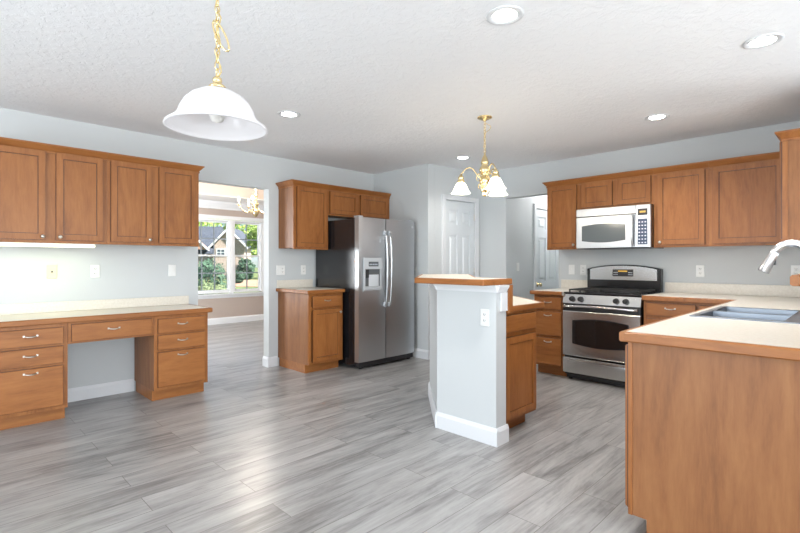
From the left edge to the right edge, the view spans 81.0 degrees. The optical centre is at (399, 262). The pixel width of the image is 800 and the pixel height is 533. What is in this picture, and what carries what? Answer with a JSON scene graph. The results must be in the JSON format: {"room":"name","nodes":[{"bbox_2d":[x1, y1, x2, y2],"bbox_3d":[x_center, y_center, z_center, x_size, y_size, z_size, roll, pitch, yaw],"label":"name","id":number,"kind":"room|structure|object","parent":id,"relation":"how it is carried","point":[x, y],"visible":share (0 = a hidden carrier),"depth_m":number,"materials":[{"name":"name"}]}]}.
{"room":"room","nodes":[
{"label":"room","id":0,"kind":"room"},
{"bbox_2d":[0,108,373,390],"bbox_3d":[-3.041,-0.018,4.052,7.670,2.475,0.120,0,0,-45],"label":"wall","id":1,"kind":"structure","parent":0,"point":[126,271],"depth_m":4.46,"materials":[{"name":"grey paint"}]},
{"bbox_2d":[47,265,56,278],"bbox_3d":[-2.986,0.075,4.015,0.072,0.116,0.008,0,0,-45],"label":"phone jack","id":2,"kind":"object","parent":1,"relation":"attached to","point":[51,269],"visible":1,"depth_m":4.01,"materials":[{"name":"beige plastic"}]},
{"bbox_2d":[0,137,107,243],"bbox_3d":[-2.904,-0.552,3.836,0.809,0.785,0.374,0,0,-45],"label":"upper cabinet","id":3,"kind":"object","parent":1,"relation":"attached to","point":[50,193],"visible":1,"depth_m":3.75,"materials":[{"name":"brown wood"}]},
{"bbox_2d":[0,242,95,247],"bbox_3d":[-2.869,-0.145,3.782,0.690,0.030,0.094,0,0,-45],"label":"light","id":4,"kind":"object","parent":3,"relation":"attached to","point":[18,244],"visible":1,"depth_m":3.75,"materials":[{"name":"white paint"}]},
{"bbox_2d":[0,296,188,314],"bbox_3d":[-2.744,0.378,4.247,1.606,0.086,0.019,0,0,-45],"label":"backsplash","id":5,"kind":"structure","parent":1,"relation":"attached to","point":[24,308],"depth_m":4.19,"materials":[{"name":"beige laminate"}]},
{"bbox_2d":[90,265,99,277],"bbox_3d":[-2.760,0.075,4.238,0.072,0.116,0.010,0,0,-45],"label":"wall outlet","id":6,"kind":"object","parent":1,"relation":"attached to","point":[94,269],"visible":1,"depth_m":4.24,"materials":[{"name":"white plastic"}]},
{"bbox_2d":[107,152,204,246],"bbox_3d":[-2.327,-0.552,4.413,0.823,0.785,0.374,0,0,-45],"label":"upper cabinet","id":7,"kind":"object","parent":1,"relation":"attached to","point":[151,202],"visible":0.97,"depth_m":4.26,"materials":[{"name":"brown wood"}]},
{"bbox_2d":[168,265,175,275],"bbox_3d":[-2.291,0.075,4.708,0.072,0.116,0.009,0,0,-45],"label":"light switch","id":8,"kind":"object","parent":1,"relation":"attached to","point":[171,268],"visible":1,"depth_m":4.70,"materials":[{"name":"white plastic"}]},
{"bbox_2d":[68,356,277,402],"bbox_3d":[-2.209,1.161,4.786,2.141,0.117,0.015,0,0,-45],"label":"baseboard","id":9,"kind":"structure","parent":1,"relation":"attached to","point":[123,386],"depth_m":4.28,"materials":[{"name":"white paint"}]},
{"bbox_2d":[276,265,284,274],"bbox_3d":[-1.418,0.085,5.576,0.116,0.116,0.017,0,0,-45],"label":"light switch","id":10,"kind":"object","parent":1,"relation":"attached to","point":[280,269],"visible":1,"depth_m":5.58,"materials":[{"name":"white plastic"}]},
{"bbox_2d":[277,279,312,287],"bbox_3d":[-1.278,0.252,5.713,0.501,0.094,0.019,0,0,-45],"label":"backsplash","id":11,"kind":"structure","parent":1,"relation":"attached to","point":[306,282],"depth_m":5.69,"materials":[{"name":"beige laminate"}]},
{"bbox_2d":[275,179,329,249],"bbox_3d":[-1.158,-0.552,5.591,0.527,0.785,0.362,0,0,-45],"label":"upper cabinet","id":12,"kind":"object","parent":1,"relation":"attached to","point":[303,205],"visible":1,"depth_m":5.47,"materials":[{"name":"brown wood"}]},
{"bbox_2d":[301,265,305,274],"bbox_3d":[-1.198,0.085,5.801,0.072,0.116,0.010,0,0,-45],"label":"wall outlet","id":13,"kind":"object","parent":1,"relation":"attached to","point":[303,267],"visible":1,"depth_m":5.80,"materials":[{"name":"white plastic"}]},
{"bbox_2d":[328,185,390,218],"bbox_3d":[-0.608,-0.762,6.141,1.026,0.365,0.362,0,0,-45],"label":"upper cabinet","id":14,"kind":"object","parent":1,"relation":"attached to","point":[343,202],"visible":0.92,"depth_m":5.98,"materials":[{"name":"brown wood"}]},
{"bbox_2d":[198,208,263,318],"bbox_3d":[-4.115,-0.018,8.909,5.020,2.475,0.140,0,0,-45],"label":"wall","id":15,"kind":"structure","parent":0,"point":[252,305],"depth_m":9.52,"materials":[{"name":"beige paint"}]},
{"bbox_2d":[198,218,230,293],"bbox_3d":[-3.775,-0.135,9.213,0.890,1.470,0.112,0,0,-45],"label":"window","id":16,"kind":"structure","parent":15,"relation":"in","point":[228,222],"depth_m":9.36,"materials":[{"name":"white paint"}]},
{"bbox_2d":[198,214,263,298],"bbox_3d":[-3.529,-0.122,9.433,1.790,1.645,0.150,0,0,-45],"label":"trim","id":17,"kind":"structure","parent":15,"relation":"attached to","point":[232,294],"depth_m":9.51,"materials":[{"name":"white paint"}]},
{"bbox_2d":[199,199,263,212],"bbox_3d":[-4.055,-1.144,8.793,4.680,0.148,0.109,0,0,-45],"label":"trim","id":18,"kind":"structure","parent":15,"relation":"attached to","point":[211,204],"depth_m":9.35,"materials":[{"name":"white paint"}]},
{"bbox_2d":[208,314,263,324],"bbox_3d":[-4.088,1.155,8.826,4.680,0.129,0.015,0,0,-45],"label":"baseboard","id":19,"kind":"structure","parent":15,"relation":"attached to","point":[224,320],"depth_m":9.55,"materials":[{"name":"white paint"}]},
{"bbox_2d":[234,220,261,291],"bbox_3d":[-3.203,-0.135,9.786,0.640,1.470,0.112,0,0,-45],"label":"window","id":20,"kind":"structure","parent":15,"relation":"in","point":[259,224],"depth_m":9.87,"materials":[{"name":"white paint"}]},
{"bbox_2d":[262,356,267,366],"bbox_3d":[-1.866,1.161,5.226,0.816,0.117,0.120,0,0,-45],"label":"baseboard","id":21,"kind":"structure","parent":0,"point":[264,359],"depth_m":5.51,"materials":[{"name":"white paint"}]},
{"bbox_2d":[0,320,645,532],"bbox_3d":[0.247,1.270,3.854,12.200,0.100,13.500,0,0,-45],"label":"floor","id":22,"kind":"structure","parent":0,"point":[344,448],"depth_m":2.89,"materials":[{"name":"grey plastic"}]},
{"bbox_2d":[0,323,67,429],"bbox_3d":[-2.924,0.842,3.652,0.460,0.756,0.607,0,0,-45],"label":"base cabinet","id":23,"kind":"object","parent":22,"relation":"on","point":[33,359],"visible":1,"depth_m":3.47,"materials":[{"name":"brown wood"}]},
{"bbox_2d":[0,296,212,327],"bbox_3d":[-2.542,0.399,4.048,1.609,0.128,0.587,0,0,-45],"label":"countertop","id":24,"kind":"structure","parent":23,"relation":"on","point":[44,313],"depth_m":4.00,"materials":[{"name":"beige laminate"}]},
{"bbox_2d":[68,317,153,343],"bbox_3d":[-2.485,0.547,3.978,0.618,0.166,0.449,0,0,-45],"label":"drawer","id":25,"kind":"object","parent":24,"relation":"attached to","point":[89,331],"visible":0.98,"depth_m":3.82,"materials":[{"name":"brown wood"}]},
{"bbox_2d":[134,312,207,400],"bbox_3d":[-2.156,0.842,4.420,0.468,0.756,0.607,0,0,-45],"label":"base cabinet","id":26,"kind":"object","parent":22,"relation":"on","point":[173,361],"visible":0.99,"depth_m":4.22,"materials":[{"name":"brown wood"}]},
{"bbox_2d":[278,292,342,372],"bbox_3d":[-1.039,0.780,5.481,0.472,0.879,0.686,0,0,-45],"label":"base cabinet","id":27,"kind":"object","parent":22,"relation":"on","point":[310,326],"visible":1,"depth_m":5.28,"materials":[{"name":"brown wood"}]},
{"bbox_2d":[276,279,344,293],"bbox_3d":[-1.053,0.272,5.481,0.510,0.134,0.665,0,0,-45],"label":"countertop","id":28,"kind":"structure","parent":27,"relation":"on","point":[305,286],"depth_m":5.49,"materials":[{"name":"beige laminate"}]},
{"bbox_2d":[316,215,413,368],"bbox_3d":[-0.414,0.338,5.905,0.925,1.762,0.923,0,0,-45],"label":"refrigerator","id":29,"kind":"object","parent":22,"relation":"on","point":[372,259],"visible":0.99,"depth_m":5.54,"materials":[{"name":"silver metal"}]},
{"bbox_2d":[506,309,535,428],"bbox_3d":[0.738,0.782,3.783,0.603,0.875,1.086,0,0,1],"label":"base cabinet","id":30,"kind":"object","parent":22,"relation":"on","point":[520,325],"visible":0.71,"depth_m":3.40,"materials":[{"name":"brown wood"}]},
{"bbox_2d":[513,296,543,311],"bbox_3d":[0.772,0.324,3.812,0.682,0.040,1.117,0,0,0],"label":"countertop","id":31,"kind":"structure","parent":30,"relation":"on","point":[519,303],"depth_m":3.52,"materials":[{"name":"beige laminate"}]},
{"bbox_2d":[534,294,566,376],"bbox_3d":[1.835,0.783,5.310,0.345,0.873,0.712,0,0,45],"label":"base cabinet","id":32,"kind":"object","parent":22,"relation":"on","point":[549,319],"visible":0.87,"depth_m":5.07,"materials":[{"name":"brown wood"}]},
{"bbox_2d":[530,279,586,295],"bbox_3d":[1.824,0.272,5.317,0.717,0.144,0.368,0,0,-45],"label":"countertop","id":33,"kind":"structure","parent":32,"relation":"on","point":[566,285],"depth_m":5.46,"materials":[{"name":"beige laminate"}]},
{"bbox_2d":[563,265,662,386],"bbox_3d":[2.210,0.619,4.893,0.768,1.203,0.758,0,0,45],"label":"range","id":34,"kind":"object","parent":22,"relation":"on","point":[594,315],"visible":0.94,"depth_m":4.76,"materials":[{"name":"silver metal"}]},
{"bbox_2d":[564,287,659,296],"bbox_3d":[2.217,0.299,4.900,0.598,0.050,0.768,0,0,-45],"label":"cooktop","id":35,"kind":"object","parent":34,"relation":"in","point":[587,291],"depth_m":4.84,"materials":[{"name":"black metal"}]},
{"bbox_2d":[644,300,717,324],"bbox_3d":[2.759,0.783,4.386,0.690,0.873,0.712,0,0,45],"label":"base cabinet","id":36,"kind":"object","parent":22,"relation":"on","point":[654,311],"visible":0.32,"depth_m":4.26,"materials":[{"name":"brown wood"}]},
{"bbox_2d":[625,342,799,532],"bbox_3d":[2.353,0.783,3.021,3.201,0.873,0.669,0,0,-45],"label":"base cabinet","id":37,"kind":"object","parent":22,"relation":"on","point":[712,439],"visible":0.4,"depth_m":1.87,"materials":[{"name":"brown wood"}]},
{"bbox_2d":[619,282,799,361],"bbox_3d":[2.100,0.274,3.252,3.247,0.148,1.362,0,0,-45],"label":"countertop","id":38,"kind":"structure","parent":37,"relation":"on","point":[774,340],"depth_m":2.24,"materials":[{"name":"beige laminate"}]},
{"bbox_2d":[689,306,799,323],"bbox_3d":[2.113,0.384,2.766,0.816,0.173,0.513,0,0,-45],"label":"sink","id":39,"kind":"object","parent":38,"relation":"in","point":[721,312],"visible":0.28,"depth_m":2.81,"materials":[{"name":"silver metal"}]},
{"bbox_2d":[758,240,799,273],"bbox_3d":[2.183,0.081,2.644,0.134,0.429,0.266,0,0,-45],"label":"faucet","id":40,"kind":"object","parent":38,"relation":"on","point":[767,264],"visible":1,"depth_m":2.70,"materials":[{"name":"silver metal"}]},
{"bbox_2d":[0,0,799,204],"bbox_3d":[0.255,-1.312,3.847,12.200,0.185,13.480,0,0,-45],"label":"ceiling","id":41,"kind":"structure","parent":0,"point":[375,86],"depth_m":3.07,"materials":[{"name":"white paint"}]},
{"bbox_2d":[163,0,267,140],"bbox_3d":[-0.703,-0.885,1.800,0.374,0.738,0.374,0,0,-45],"label":"pendant light","id":42,"kind":"object","parent":41,"relation":"hanging from","point":[213,111],"visible":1,"depth_m":1.79,"materials":[{"name":"white glass"}]},
{"bbox_2d":[199,182,263,199],"bbox_3d":[-2.616,-1.351,7.354,3.460,0.219,2.760,0,0,-45],"label":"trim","id":43,"kind":"structure","parent":41,"relation":"attached to","point":[208,188],"depth_m":8.65,"materials":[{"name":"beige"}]},
{"bbox_2d":[277,110,299,117],"bbox_3d":[-0.935,-1.252,3.942,0.190,0.006,0.190,0,0,-45],"label":"recessed light","id":44,"kind":"object","parent":41,"relation":"in","point":[286,113],"visible":1,"depth_m":3.94,"materials":[{"name":"white paint"}]},
{"bbox_2d":[455,156,470,159],"bbox_3d":[0.749,-1.252,5.567,0.190,0.006,0.190,0,0,-45],"label":"recessed light","id":45,"kind":"object","parent":41,"relation":"in","point":[457,157],"visible":1,"depth_m":5.55,"materials":[{"name":"white paint"}]},
{"bbox_2d":[451,115,507,196],"bbox_3d":[0.765,-0.912,4.060,0.480,0.684,0.527,0,0,-45],"label":"chandelier","id":46,"kind":"object","parent":41,"relation":"hanging from","point":[495,184],"visible":1,"depth_m":4.00,"materials":[{"name":"white glass"}]},
{"bbox_2d":[486,5,523,24],"bbox_3d":[0.530,-1.252,2.369,0.190,0.006,0.190,0,0,-45],"label":"recessed light","id":47,"kind":"object","parent":41,"relation":"in","point":[504,14],"visible":1,"depth_m":2.36,"materials":[{"name":"white paint"}]},
{"bbox_2d":[645,114,669,120],"bbox_3d":[2.209,-1.252,4.023,0.190,0.006,0.190,0,0,-45],"label":"recessed light","id":48,"kind":"object","parent":41,"relation":"in","point":[655,117],"visible":1,"depth_m":4.02,"materials":[{"name":"white paint"}]},
{"bbox_2d":[742,33,784,48],"bbox_3d":[2.051,-1.252,2.645,0.190,0.006,0.190,0,0,-45],"label":"recessed light","id":49,"kind":"object","parent":41,"relation":"in","point":[765,40],"visible":1,"depth_m":2.64,"materials":[{"name":"white paint"}]},
{"bbox_2d":[374,164,434,349],"bbox_3d":[0.038,-0.018,6.312,0.120,2.475,1.037,0,0,-45],"label":"wall","id":50,"kind":"structure","parent":0,"point":[411,189],"depth_m":6.03,"materials":[{"name":"grey paint"}]},
{"bbox_2d":[413,348,428,359],"bbox_3d":[0.098,1.161,6.155,0.015,0.117,0.745,0,0,-45],"label":"baseboard","id":51,"kind":"structure","parent":50,"relation":"attached to","point":[418,353],"depth_m":5.97,"materials":[{"name":"white paint"}]},
{"bbox_2d":[435,165,479,276],"bbox_3d":[0.747,-0.018,6.305,0.863,2.475,0.110,0,0,-39],"label":"wall","id":52,"kind":"structure","parent":0,"point":[446,178],"depth_m":6.10,"materials":[{"name":"grey paint"}]},
{"bbox_2d":[442,194,478,276],"bbox_3d":[0.814,0.165,6.277,0.696,2.109,0.113,0,0,-39],"label":"door","id":53,"kind":"structure","parent":52,"relation":"in","point":[458,218],"depth_m":6.29,"materials":[{"name":"white paint"}]},
{"bbox_2d":[430,286,505,428],"bbox_3d":[0.393,0.684,3.713,0.355,1.072,1.286,0,0,-16],"label":"wall","id":54,"kind":"structure","parent":0,"point":[468,358],"depth_m":3.28,"materials":[{"name":"grey paint"}]},
{"bbox_2d":[415,274,511,285],"bbox_3d":[0.400,0.127,3.769,0.650,0.041,1.553,0,0,-6],"label":"bar","id":55,"kind":"object","parent":54,"relation":"on","point":[450,279],"visible":1,"depth_m":3.23,"materials":[{"name":"beige laminate"}]},
{"bbox_2d":[428,382,508,446],"bbox_3d":[0.358,1.161,3.683,0.349,0.117,1.307,0,0,-22],"label":"baseboard","id":56,"kind":"structure","parent":54,"relation":"attached to","point":[478,432],"depth_m":3.26,"materials":[{"name":"white paint"}]},
{"bbox_2d":[429,284,509,310],"bbox_3d":[0.352,0.237,3.681,0.354,0.176,1.317,0,0,-22],"label":"trim","id":57,"kind":"structure","parent":54,"relation":"attached to","point":[493,288],"depth_m":3.18,"materials":[{"name":"white paint"}]},
{"bbox_2d":[480,309,488,326],"bbox_3d":[0.573,0.370,3.173,0.072,0.116,0.010,0,0,45],"label":"wall outlet","id":58,"kind":"object","parent":54,"relation":"attached to","point":[484,313],"visible":1,"depth_m":3.17,"materials":[{"name":"white plastic"}]},
{"bbox_2d":[506,285,512,312],"bbox_3d":[0.593,0.246,3.371,0.052,0.194,0.472,0,0,-45],"label":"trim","id":59,"kind":"structure","parent":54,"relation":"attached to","point":[510,289],"depth_m":3.20,"materials":[{"name":"brown wood"}]},
{"bbox_2d":[511,195,546,299],"bbox_3d":[2.429,-0.018,7.421,2.870,2.475,0.120,0,0,-45],"label":"wall","id":60,"kind":"structure","parent":0,"point":[522,209],"depth_m":6.67,"materials":[{"name":"grey paint"}]},
{"bbox_2d":[534,204,558,289],"bbox_3d":[2.276,0.174,7.170,0.880,2.089,0.113,0,0,-45],"label":"door","id":61,"kind":"structure","parent":60,"relation":"in","point":[546,262],"depth_m":7.10,"materials":[{"name":"white paint"}]},
{"bbox_2d":[480,121,799,292],"bbox_3d":[3.921,-0.018,3.815,0.120,2.475,8.050,0,0,-45],"label":"wall","id":62,"kind":"structure","parent":0,"point":[723,264],"depth_m":4.98,"materials":[{"name":"grey paint"}]},
{"bbox_2d":[542,178,579,249],"bbox_3d":[1.938,-0.544,5.435,0.427,0.785,0.389,0,0,45],"label":"upper cabinet","id":63,"kind":"object","parent":62,"relation":"attached to","point":[563,196],"visible":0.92,"depth_m":5.31,"materials":[{"name":"brown wood"}]},
{"bbox_2d":[569,265,574,274],"bbox_3d":[2.047,0.080,5.590,0.072,0.116,0.017,0,0,45],"label":"light switch","id":64,"kind":"object","parent":62,"relation":"attached to","point":[571,267],"visible":1,"depth_m":5.59,"materials":[{"name":"white plastic"}]},
{"bbox_2d":[561,279,586,287],"bbox_3d":[2.079,0.252,5.555,0.019,0.104,0.344,0,0,-45],"label":"backsplash","id":65,"kind":"structure","parent":62,"relation":"attached to","point":[564,283],"depth_m":5.56,"materials":[{"name":"beige laminate"}]},
{"bbox_2d":[580,265,585,274],"bbox_3d":[2.149,0.080,5.494,0.072,0.116,0.010,0,0,45],"label":"wall outlet","id":66,"kind":"object","parent":62,"relation":"attached to","point":[582,267],"visible":1,"depth_m":5.49,"materials":[{"name":"white plastic"}]},
{"bbox_2d":[578,168,653,209],"bbox_3d":[2.360,-0.761,5.021,0.753,0.352,0.377,0,0,45],"label":"upper cabinet","id":67,"kind":"object","parent":62,"relation":"attached to","point":[636,187],"visible":0.96,"depth_m":4.88,"materials":[{"name":"brown wood"}]},
{"bbox_2d":[576,204,663,249],"bbox_3d":[2.322,-0.366,4.983,0.750,0.433,0.483,0,0,45],"label":"microwave","id":68,"kind":"object","parent":67,"relation":"attached to","point":[631,226],"visible":1,"depth_m":4.82,"materials":[{"name":"white plastic"}]},
{"bbox_2d":[653,161,708,247],"bbox_3d":[2.788,-0.544,4.585,0.466,0.785,0.389,0,0,45],"label":"upper cabinet","id":69,"kind":"object","parent":62,"relation":"attached to","point":[681,192],"visible":0.98,"depth_m":4.47,"materials":[{"name":"brown wood"}]},
{"bbox_2d":[696,265,704,276],"bbox_3d":[2.987,0.080,4.656,0.072,0.116,0.010,0,0,45],"label":"wall outlet","id":70,"kind":"object","parent":62,"relation":"attached to","point":[700,269],"visible":1,"depth_m":4.65,"materials":[{"name":"white plastic"}]},
{"bbox_2d":[665,282,799,297],"bbox_3d":[2.120,0.252,3.271,3.193,0.104,1.362,0,0,-45],"label":"backsplash","id":71,"kind":"structure","parent":62,"relation":"attached to","point":[700,288],"depth_m":4.44,"materials":[{"name":"beige laminate"}]},
{"bbox_2d":[708,152,781,246],"bbox_3d":[3.166,-0.544,4.215,0.590,0.785,0.377,0,0,45],"label":"upper cabinet","id":72,"kind":"object","parent":62,"relation":"attached to","point":[743,190],"visible":0.77,"depth_m":4.12,"materials":[{"name":"brown wood"}]},
{"bbox_2d":[791,265,799,274],"bbox_3d":[3.503,0.075,4.139,0.072,0.116,0.010,0,0,45],"label":"wall outlet","id":73,"kind":"object","parent":62,"relation":"attached to","point":[795,269],"visible":0.78,"depth_m":4.14,"materials":[{"name":"white plastic"}]},
{"bbox_3d":[-2.599,-1.481,7.336,3.700,0.039,3.050,0,0,-45],"label":"ceiling","id":74,"kind":"structure","parent":0,"visible":0},
{"bbox_2d":[237,189,263,216],"bbox_3d":[-2.347,-1.100,7.584,0.564,0.720,0.544,0,0,-45],"label":"chandelier","id":75,"kind":"object","parent":74,"relation":"hanging from","point":[255,204],"visible":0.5,"depth_m":7.53,"materials":[{"name":"gold metal"}]},
{"bbox_3d":[2.234,0.650,2.326,2.050,1.140,0.130,0,0,-45],"label":"wall","id":76,"kind":"structure","parent":0,"visible":0},
{"bbox_2d":[790,274,799,285],"bbox_3d":[2.194,0.059,2.256,2.187,0.038,0.287,0,0,-45],"label":"ledge cap","id":77,"kind":"object","parent":76,"relation":"on","point":[794,279],"visible":1,"depth_m":1.57,"materials":[{"name":"beige laminate"}]},
{"bbox_3d":[3.369,-0.018,3.461,1.160,2.475,0.130,0,0,-45],"label":"wall","id":78,"kind":"structure","parent":0,"visible":0},
{"bbox_2d":[774,128,799,240],"bbox_3d":[3.071,-0.544,3.500,0.775,0.785,0.340,0,0,-45],"label":"upper cabinet","id":79,"kind":"object","parent":78,"relation":"attached to","point":[789,145],"visible":0.88,"depth_m":3.31,"materials":[{"name":"brown wood"}]},
{"label":"outside","id":80,"kind":"structure","parent":0,"visible":0},
{"bbox_2d":[198,268,259,293],"bbox_3d":[-45.821,1.670,67.034,150.000,0.200,140.400,0,0,-45],"label":"ground","id":81,"kind":"structure","parent":80,"point":[255,277],"depth_m":39.72,"materials":[{"name":"green plant"}]},
{"bbox_2d":[199,218,221,225],"bbox_3d":[-33.382,-5.279,71.865,11.352,13.703,11.408,0,0,-45],"label":"tree","id":82,"kind":"object","parent":81,"relation":"on","point":[203,223],"visible":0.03,"depth_m":72.18,"materials":[{"name":"green plant"}]},
{"bbox_2d":[198,282,226,294],"bbox_3d":[-7.045,1.190,17.503,1.408,0.974,1.439,0,0,-45],"label":"shrub","id":83,"kind":"object","parent":81,"relation":"on","point":[204,284],"visible":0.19,"depth_m":17.38,"materials":[{"name":"green plant"}]},
{"bbox_2d":[198,258,226,293],"bbox_3d":[-8.585,0.739,20.987,1.661,2.055,1.635,0,0,-45],"label":"shrub","id":84,"kind":"object","parent":81,"relation":"on","point":[207,262],"visible":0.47,"depth_m":20.82,"materials":[{"name":"green plant"}]},
{"bbox_2d":[198,226,255,277],"bbox_3d":[-22.935,-1.480,55.999,11.630,6.100,14.020,0,0,-8],"label":"house","id":85,"kind":"structure","parent":81,"relation":"on","point":[207,231],"depth_m":50.34,"materials":[{"name":"beige brick"}]},
{"bbox_2d":[216,219,256,257],"bbox_3d":[-27.022,-4.529,84.252,12.082,12.204,11.715,0,0,-45],"label":"tree","id":86,"kind":"object","parent":81,"relation":"on","point":[238,226],"visible":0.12,"depth_m":80.65,"materials":[{"name":"green plant"}]},
{"bbox_2d":[236,258,255,279],"bbox_3d":[-14.443,0.627,44.008,1.766,2.250,1.719,0,0,0],"label":"shrub","id":87,"kind":"object","parent":81,"relation":"on","point":[242,263],"visible":0.75,"depth_m":43.63,"materials":[{"name":"green plant"}]},
{"bbox_2d":[247,221,256,250],"bbox_3d":[-13.028,-1.588,46.938,4.960,6.326,5.483,0,0,-45],"label":"tree","id":88,"kind":"object","parent":81,"relation":"on","point":[253,233],"visible":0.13,"depth_m":45.84,"materials":[{"name":"green plant"}]},
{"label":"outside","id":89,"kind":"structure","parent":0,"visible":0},
{"bbox_2d":[235,280,257,286],"bbox_3d":[-10.984,1.559,37.000,6.020,0.020,13.557,0,0,-12],"label":"bed","id":90,"kind":"object","parent":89,"point":[250,283],"depth_m":33.72,"materials":[{"name":"beige"}]},
{"bbox_2d":[235,270,244,282],"bbox_3d":[-12.485,1.090,36.015,1.109,1.176,1.100,0,0,-45],"label":"shrub","id":91,"kind":"object","parent":90,"relation":"on","point":[239,277],"visible":0.73,"depth_m":35.86,"materials":[{"name":"green plant"}]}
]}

